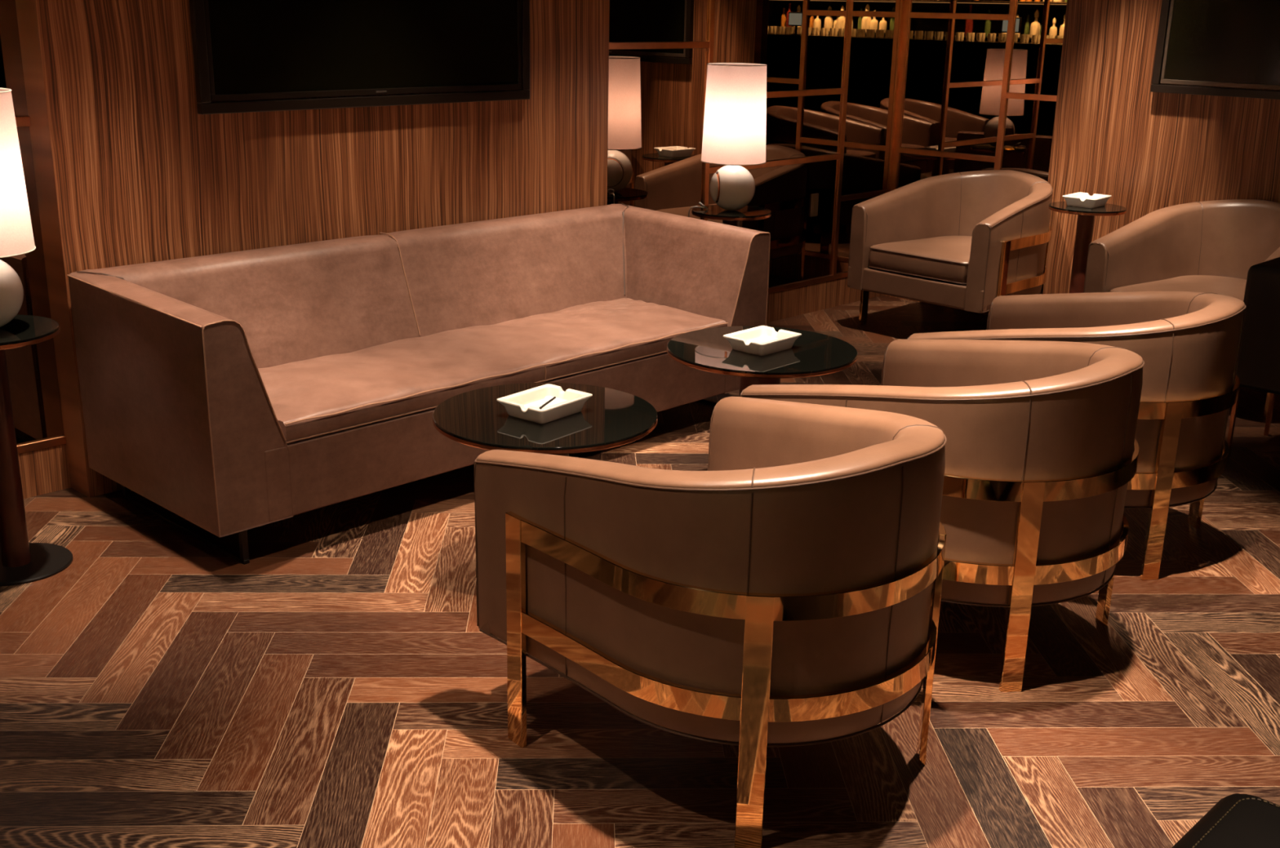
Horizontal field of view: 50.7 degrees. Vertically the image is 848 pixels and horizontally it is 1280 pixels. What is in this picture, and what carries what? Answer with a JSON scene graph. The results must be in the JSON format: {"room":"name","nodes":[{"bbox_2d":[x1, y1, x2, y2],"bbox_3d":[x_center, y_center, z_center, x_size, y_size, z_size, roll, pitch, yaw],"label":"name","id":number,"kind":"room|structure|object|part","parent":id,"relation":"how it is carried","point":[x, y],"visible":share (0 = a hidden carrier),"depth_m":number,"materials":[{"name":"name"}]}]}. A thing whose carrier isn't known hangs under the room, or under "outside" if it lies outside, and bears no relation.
{"room":"bar","nodes":[
{"label":"bar","id":0,"kind":"room"},
{"bbox_2d":[0,295,1279,847],"bbox_3d":[1.070,1.555,0.122,10.340,0.001,11.430,17,23,41],"label":"floor","id":1,"kind":"structure","parent":0,"point":[340,686],"depth_m":3.01,"materials":[{"name":"brown wood"}]},
{"bbox_2d":[0,315,73,586],"bbox_3d":[-1.698,0.070,3.600,0.345,0.662,0.345,17,23,41],"label":"side table","id":2,"kind":"object","parent":1,"relation":"on","point":[22,562],"visible":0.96,"depth_m":3.61,"materials":[{"name":"black glass"}]},
{"bbox_2d":[0,88,35,327],"bbox_3d":[-1.686,-0.534,3.412,0.275,0.601,0.275,2,17,2],"label":"table lamp","id":3,"kind":"object","parent":2,"relation":"on","point":[16,235],"visible":1,"depth_m":3.38,"materials":[{"name":"white fabric"}]},
{"bbox_3d":[-1.684,-0.631,3.381,0.272,0.395,0.272,-1,17,-6],"label":"lamp shade","id":4,"kind":"part","parent":3,"relation":"part of","materials":[{"name":"fabric"}]},
{"bbox_3d":[-1.692,-0.243,3.502,0.344,0.007,0.344,17,23,41],"label":"glass","id":5,"kind":"part","parent":2,"relation":"part of","materials":[{"name":"black glass"}]},
{"bbox_2d":[66,203,770,564],"bbox_3d":[-0.604,-0.255,4.611,0.786,0.723,2.320,17,23,41],"label":"sofa","id":6,"kind":"object","parent":1,"relation":"on","point":[232,393],"visible":0.95,"depth_m":4.28,"materials":[{"name":"brown leather"}]},
{"bbox_3d":[-1.327,-0.093,3.874,0.781,0.608,0.232,17,23,41],"label":"armrest","id":7,"kind":"part","parent":6,"relation":"part of","materials":[{"name":"brown leather"}]},
{"bbox_3d":[-0.796,-0.364,4.773,0.249,0.611,2.296,17,23,41],"label":"backrest","id":8,"kind":"part","parent":6,"relation":"part of","materials":[{"name":"brown leather"}]},
{"bbox_2d":[257,297,727,441],"bbox_3d":[-0.522,-0.230,4.536,0.550,0.084,1.864,17,23,41],"label":"seat cushion","id":9,"kind":"object","parent":6,"relation":"on","point":[331,391],"depth_m":4.41,"materials":[{"name":"brown leather"}]},
{"bbox_3d":[-0.590,-0.108,4.639,0.733,0.210,2.008,17,23,41],"label":"seat","id":10,"kind":"part","parent":6,"relation":"part of","materials":[{"name":"brown leather"}]},
{"bbox_3d":[0.124,-0.513,5.316,0.781,0.608,0.232,17,23,41],"label":"armrest","id":11,"kind":"part","parent":6,"relation":"part of","materials":[{"name":"brown leather"}]},
{"bbox_2d":[432,382,657,456],"bbox_3d":[-0.254,0.189,3.651,0.594,0.460,0.594,17,23,41],"label":"coffee table","id":12,"kind":"object","parent":1,"relation":"on","point":[611,418],"visible":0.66,"depth_m":3.49,"materials":[{"name":"black glass"}]},
{"bbox_2d":[496,383,592,423],"bbox_3d":[-0.251,-0.051,3.569,0.163,0.046,0.208,14,21,36],"label":"ashtray","id":13,"kind":"object","parent":12,"relation":"on","point":[524,405],"visible":0.99,"depth_m":3.56,"materials":[{"name":"white ceramic"}]},
{"bbox_2d":[539,396,555,408],"bbox_3d":[-0.239,-0.055,3.501,0.006,0.007,0.106,6,18,16],"label":"stick","id":14,"kind":"object","parent":13,"relation":"on","point":[553,397],"visible":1,"depth_m":3.50,"materials":[{"name":"black metal"}]},
{"bbox_2d":[474,396,946,847],"bbox_3d":[0.203,0.313,2.793,0.766,0.749,0.835,-13,22,-38],"label":"armchair","id":15,"kind":"object","parent":1,"relation":"on","point":[785,591],"visible":1,"depth_m":2.47,"materials":[{"name":"beige leather"}]},
{"bbox_3d":[0.182,0.418,2.850,0.748,0.108,0.761,-13,22,-38],"label":"seat","id":16,"kind":"part","parent":15,"relation":"part of","materials":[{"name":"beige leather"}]},
{"bbox_3d":[-0.255,0.429,2.788,0.014,0.514,0.052,-13,22,-38],"label":"leg","id":17,"kind":"part","parent":15,"relation":"part of","materials":[{"name":"gold metal"}]},
{"bbox_3d":[0.206,0.544,2.446,0.050,0.514,0.014,2,17,3],"label":"leg","id":18,"kind":"part","parent":15,"relation":"part of","materials":[{"name":"gold metal"}]},
{"bbox_3d":[0.594,0.456,2.755,0.014,0.514,0.050,3,17,6],"label":"leg","id":19,"kind":"part","parent":15,"relation":"part of","materials":[{"name":"gold metal"}]},
{"bbox_2d":[691,204,771,226],"bbox_3d":[0.384,-0.594,5.862,0.341,0.665,0.341,17,23,41],"label":"side table","id":20,"kind":"object","parent":1,"relation":"on","point":[732,218],"visible":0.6,"depth_m":5.70,"materials":[{"name":"black glass"}]},
{"bbox_3d":[0.390,-0.908,5.764,0.340,0.007,0.340,17,23,41],"label":"glass","id":21,"kind":"part","parent":20,"relation":"part of","materials":[{"name":"black glass"}]},
{"bbox_2d":[701,62,767,210],"bbox_3d":[0.396,-1.200,5.673,0.275,0.601,0.275,-15,24,-42],"label":"table lamp","id":22,"kind":"object","parent":20,"relation":"on","point":[735,119],"visible":1,"depth_m":5.56,"materials":[{"name":"white fabric"}]},
{"bbox_3d":[0.398,-1.297,5.643,0.272,0.395,0.272,-1,17,-8],"label":"lamp shade","id":23,"kind":"part","parent":22,"relation":"part of","materials":[{"name":"fabric"}]},
{"bbox_2d":[666,326,857,471],"bbox_3d":[0.384,-0.024,4.373,0.605,0.460,0.605,17,23,41],"label":"coffee table","id":24,"kind":"object","parent":1,"relation":"on","point":[812,353],"visible":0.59,"depth_m":4.21,"materials":[{"name":"black glass"}]},
{"bbox_3d":[0.388,-0.240,4.306,0.604,0.007,0.604,17,23,41],"label":"glass","id":25,"kind":"part","parent":24,"relation":"part of","materials":[{"name":"black glass"}]},
{"bbox_2d":[723,325,801,355],"bbox_3d":[0.388,-0.262,4.288,0.163,0.046,0.208,16,23,40],"label":"ashtray","id":26,"kind":"object","parent":24,"relation":"on","point":[762,340],"visible":1,"depth_m":4.27,"materials":[{"name":"white ceramic"}]},
{"bbox_2d":[740,339,1144,692],"bbox_3d":[0.797,0.140,3.389,0.835,0.749,0.766,16,22,39],"label":"armchair","id":27,"kind":"object","parent":1,"relation":"on","point":[1042,449],"visible":0.71,"depth_m":3.04,"materials":[{"name":"brown leather"}]},
{"bbox_3d":[0.860,0.370,3.047,0.050,0.514,0.014,0,17,-5],"label":"leg","id":28,"kind":"part","parent":27,"relation":"part of","materials":[{"name":"gold metal"}]},
{"bbox_3d":[1.195,0.265,3.408,0.014,0.514,0.050,1,17,-2],"label":"leg","id":29,"kind":"part","parent":27,"relation":"part of","materials":[{"name":"gold metal"}]},
{"bbox_2d":[847,169,1053,324],"bbox_3d":[1.563,-0.821,6.524,0.835,0.749,0.766,-15,24,-42],"label":"armchair","id":30,"kind":"object","parent":1,"relation":"on","point":[967,240],"visible":0.97,"depth_m":6.38,"materials":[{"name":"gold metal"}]},
{"bbox_3d":[1.112,-0.743,6.640,0.052,0.514,0.014,-15,24,-42],"label":"leg","id":31,"kind":"part","parent":30,"relation":"part of","materials":[{"name":"gold metal"}]},
{"bbox_3d":[1.540,-0.703,6.539,0.761,0.108,0.748,-15,24,-42],"label":"seat","id":32,"kind":"part","parent":30,"relation":"part of","materials":[{"name":"beige leather"}]},
{"bbox_2d":[868,235,972,284],"bbox_3d":[1.510,-0.808,6.473,0.670,0.127,0.552,-15,24,-42],"label":"seat cushion","id":33,"kind":"object","parent":30,"relation":"on","point":[921,260],"depth_m":6.30,"materials":[{"name":"beige leather"}]},
{"bbox_3d":[1.609,-0.827,6.939,0.050,0.514,0.014,2,17,2],"label":"leg","id":34,"kind":"part","parent":30,"relation":"part of","materials":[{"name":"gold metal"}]},
{"bbox_3d":[1.637,-0.574,6.128,0.052,0.514,0.014,-15,24,-42],"label":"leg","id":35,"kind":"part","parent":30,"relation":"part of","materials":[{"name":"gold metal"}]},
{"bbox_3d":[1.960,-0.713,6.597,0.014,0.514,0.050,1,17,-1],"label":"leg","id":36,"kind":"part","parent":30,"relation":"part of","materials":[{"name":"gold metal"}]},
{"bbox_2d":[906,291,1246,580],"bbox_3d":[1.308,-0.043,4.010,0.835,0.749,0.766,13,21,33],"label":"armchair","id":37,"kind":"object","parent":1,"relation":"on","point":[1188,344],"visible":0.52,"depth_m":3.68,"materials":[{"name":"brown leather"}]},
{"bbox_3d":[1.419,0.185,3.678,0.050,0.514,0.014,-3,18,-12],"label":"leg","id":38,"kind":"part","parent":37,"relation":"part of","materials":[{"name":"gold metal"}]},
{"bbox_3d":[1.706,0.067,4.075,0.014,0.514,0.050,-2,17,-9],"label":"leg","id":39,"kind":"part","parent":37,"relation":"part of","materials":[{"name":"gold metal"}]},
{"bbox_2d":[1048,201,1126,293],"bbox_3d":[2.022,-0.671,6.222,0.337,0.660,0.337,17,23,41],"label":"side table","id":40,"kind":"object","parent":1,"relation":"on","point":[1086,216],"visible":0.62,"depth_m":6.14,"materials":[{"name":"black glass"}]},
{"bbox_2d":[1062,191,1111,208],"bbox_3d":[2.028,-1.015,6.138,0.160,0.046,0.191,15,22,38],"label":"ashtray","id":41,"kind":"object","parent":40,"relation":"on","point":[1078,199],"visible":1,"depth_m":6.10,"materials":[{"name":"white ceramic"}]},
{"bbox_3d":[2.028,-0.983,6.125,0.336,0.007,0.336,17,23,41],"label":"glass","id":42,"kind":"part","parent":40,"relation":"part of","materials":[{"name":"black glass"}]},
{"bbox_2d":[1083,199,1279,417],"bbox_3d":[2.393,-0.526,5.630,0.835,0.749,0.766,-16,24,-43],"label":"armchair","id":43,"kind":"object","parent":1,"relation":"on","point":[1206,246],"visible":0.47,"depth_m":5.73,"materials":[{"name":"beige leather"}]},
{"bbox_2d":[1111,275,1246,301],"bbox_3d":[2.340,-0.513,5.578,0.670,0.127,0.552,-16,24,-43],"label":"seat cushion","id":44,"kind":"object","parent":43,"relation":"on","point":[1233,286],"depth_m":5.57,"materials":[{"name":"beige leather"}]},
{"bbox_3d":[2.472,-0.279,5.235,0.052,0.514,0.014,-16,24,-43],"label":"leg","id":45,"kind":"part","parent":43,"relation":"part of","materials":[{"name":"gold metal"}]},
{"bbox_2d":[1171,793,1279,847],"bbox_3d":[0.868,0.866,1.537,0.720,0.467,0.660,17,23,41],"label":"armchair","id":46,"kind":"object","parent":1,"relation":"on","point":[1237,820],"visible":1,"depth_m":1.81,"materials":[{"name":"black leather"}]},
{"bbox_2d":[1226,257,1279,457],"bbox_3d":[2.342,-0.214,4.722,0.380,0.690,0.420,17,23,41],"label":"armchair","id":47,"kind":"object","parent":1,"relation":"on","point":[1258,368],"visible":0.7,"depth_m":4.62,"materials":[{"name":"black leather"}]},
{"bbox_3d":[2.090,-0.010,4.767,0.014,0.265,0.014,17,23,41],"label":"leg","id":48,"kind":"part","parent":47,"relation":"part of","materials":[{"name":"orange metal"}]},
{"bbox_3d":[2.348,-0.084,5.022,0.014,0.265,0.014,17,23,41],"label":"leg","id":49,"kind":"part","parent":47,"relation":"part of","materials":[{"name":"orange metal"}]},
{"bbox_2d":[688,202,708,217],"bbox_3d":[0.185,-0.614,5.856,0.200,0.697,0.032,2,17,3],"label":"lamp cord","id":50,"kind":"object","parent":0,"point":[700,203],"visible":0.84,"depth_m":5.76,"materials":[{"name":"grey plastic"}]},
{"bbox_3d":[-2.574,-0.959,3.168,0.120,2.850,11.580,17,23,41],"label":"wall","id":51,"kind":"structure","parent":0,"visible":0},
{"bbox_2d":[0,0,64,444],"bbox_3d":[-4.167,-0.541,1.477,0.004,2.703,6.863,17,23,41],"label":"mirror","id":52,"kind":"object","parent":51,"relation":"attached to","point":[32,370],"depth_m":4.08,"materials":[{"name":"mirror"}]},
{"bbox_2d":[15,116,66,453],"bbox_3d":[-4.161,-0.539,1.472,0.012,2.703,6.863,17,23,41],"label":"trim","id":53,"kind":"structure","parent":51,"relation":"attached to","point":[20,121],"depth_m":4.16,"materials":[{"name":"brown wood"}]},
{"bbox_2d":[17,444,71,498],"bbox_3d":[-4.191,0.820,1.898,0.012,0.147,6.863,17,23,41],"label":"baseboard","id":54,"kind":"structure","parent":51,"relation":"attached to","point":[46,470],"depth_m":4.21,"materials":[{"name":"brown wood"}]},
{"bbox_2d":[15,0,609,497],"bbox_3d":[-0.953,-1.372,4.598,0.140,2.850,2.249,17,23,41],"label":"wall panel","id":55,"kind":"object","parent":51,"relation":"attached to","point":[128,171],"depth_m":4.32,"materials":[{"name":"brown wood"}]},
{"bbox_2d":[189,0,530,115],"bbox_3d":[-0.882,-1.472,4.513,0.030,0.800,1.345,17,23,41],"label":"television","id":56,"kind":"object","parent":51,"relation":"attached to","point":[243,50],"visible":1,"depth_m":4.51,"materials":[{"name":"black plastic"}]},
{"bbox_2d":[607,0,901,288],"bbox_3d":[0.570,-1.911,6.180,0.004,2.703,2.268,17,23,41],"label":"mirror","id":57,"kind":"object","parent":51,"relation":"attached to","point":[656,97],"depth_m":6.41,"materials":[{"name":"mirror"}]},
{"bbox_2d":[608,0,904,293],"bbox_3d":[0.575,-1.909,6.175,0.012,2.703,2.267,17,23,41],"label":"trim","id":58,"kind":"structure","parent":51,"relation":"attached to","point":[709,44],"depth_m":6.70,"materials":[{"name":"brown wood"}]},
{"bbox_2d":[809,193,818,217],"bbox_3d":[0.875,-1.097,6.774,0.009,0.114,0.058,17,23,41],"label":"wall outlet","id":59,"kind":"object","parent":51,"relation":"attached to","point":[815,197],"visible":1,"depth_m":6.77,"materials":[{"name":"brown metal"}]},
{"bbox_2d":[766,276,883,322],"bbox_3d":[0.546,-0.550,6.601,0.012,0.147,2.268,17,23,41],"label":"baseboard","id":60,"kind":"structure","parent":51,"relation":"attached to","point":[789,303],"depth_m":6.92,"materials":[{"name":"brown wood"}]},
{"bbox_3d":[5.094,-0.951,3.633,10.290,2.850,0.120,17,23,41],"label":"wall","id":61,"kind":"structure","parent":0,"visible":0},
{"bbox_2d":[883,294,988,315],"bbox_3d":[1.666,-0.674,7.071,0.923,0.147,0.012,17,23,41],"label":"baseboard","id":62,"kind":"structure","parent":61,"relation":"attached to","point":[986,313],"depth_m":7.22,"materials":[{"name":"brown wood"}]},
{"bbox_2d":[890,0,1057,191],"bbox_3d":[1.691,-2.033,6.644,0.921,2.703,0.012,17,23,41],"label":"trim","id":63,"kind":"structure","parent":61,"relation":"attached to","point":[1005,95],"depth_m":6.79,"materials":[{"name":"brown wood"}]},
{"bbox_2d":[897,0,1066,188],"bbox_3d":[1.693,-2.036,6.653,0.931,2.703,0.004,17,23,41],"label":"mirror","id":64,"kind":"object","parent":61,"relation":"attached to","point":[954,70],"depth_m":6.75,"materials":[{"name":"mirror"}]},
{"bbox_2d":[1042,0,1279,293],"bbox_3d":[2.817,-1.610,5.605,2.255,2.850,0.060,17,23,41],"label":"wall panel","id":65,"kind":"object","parent":61,"relation":"attached to","point":[1118,138],"depth_m":6.17,"materials":[{"name":"brown wood"}]},
{"bbox_2d":[1150,0,1279,99],"bbox_3d":[2.796,-1.731,5.526,1.345,0.800,0.030,17,23,41],"label":"television","id":66,"kind":"object","parent":61,"relation":"attached to","point":[1220,43],"visible":1,"depth_m":5.84,"materials":[{"name":"black metal"}]}
]}

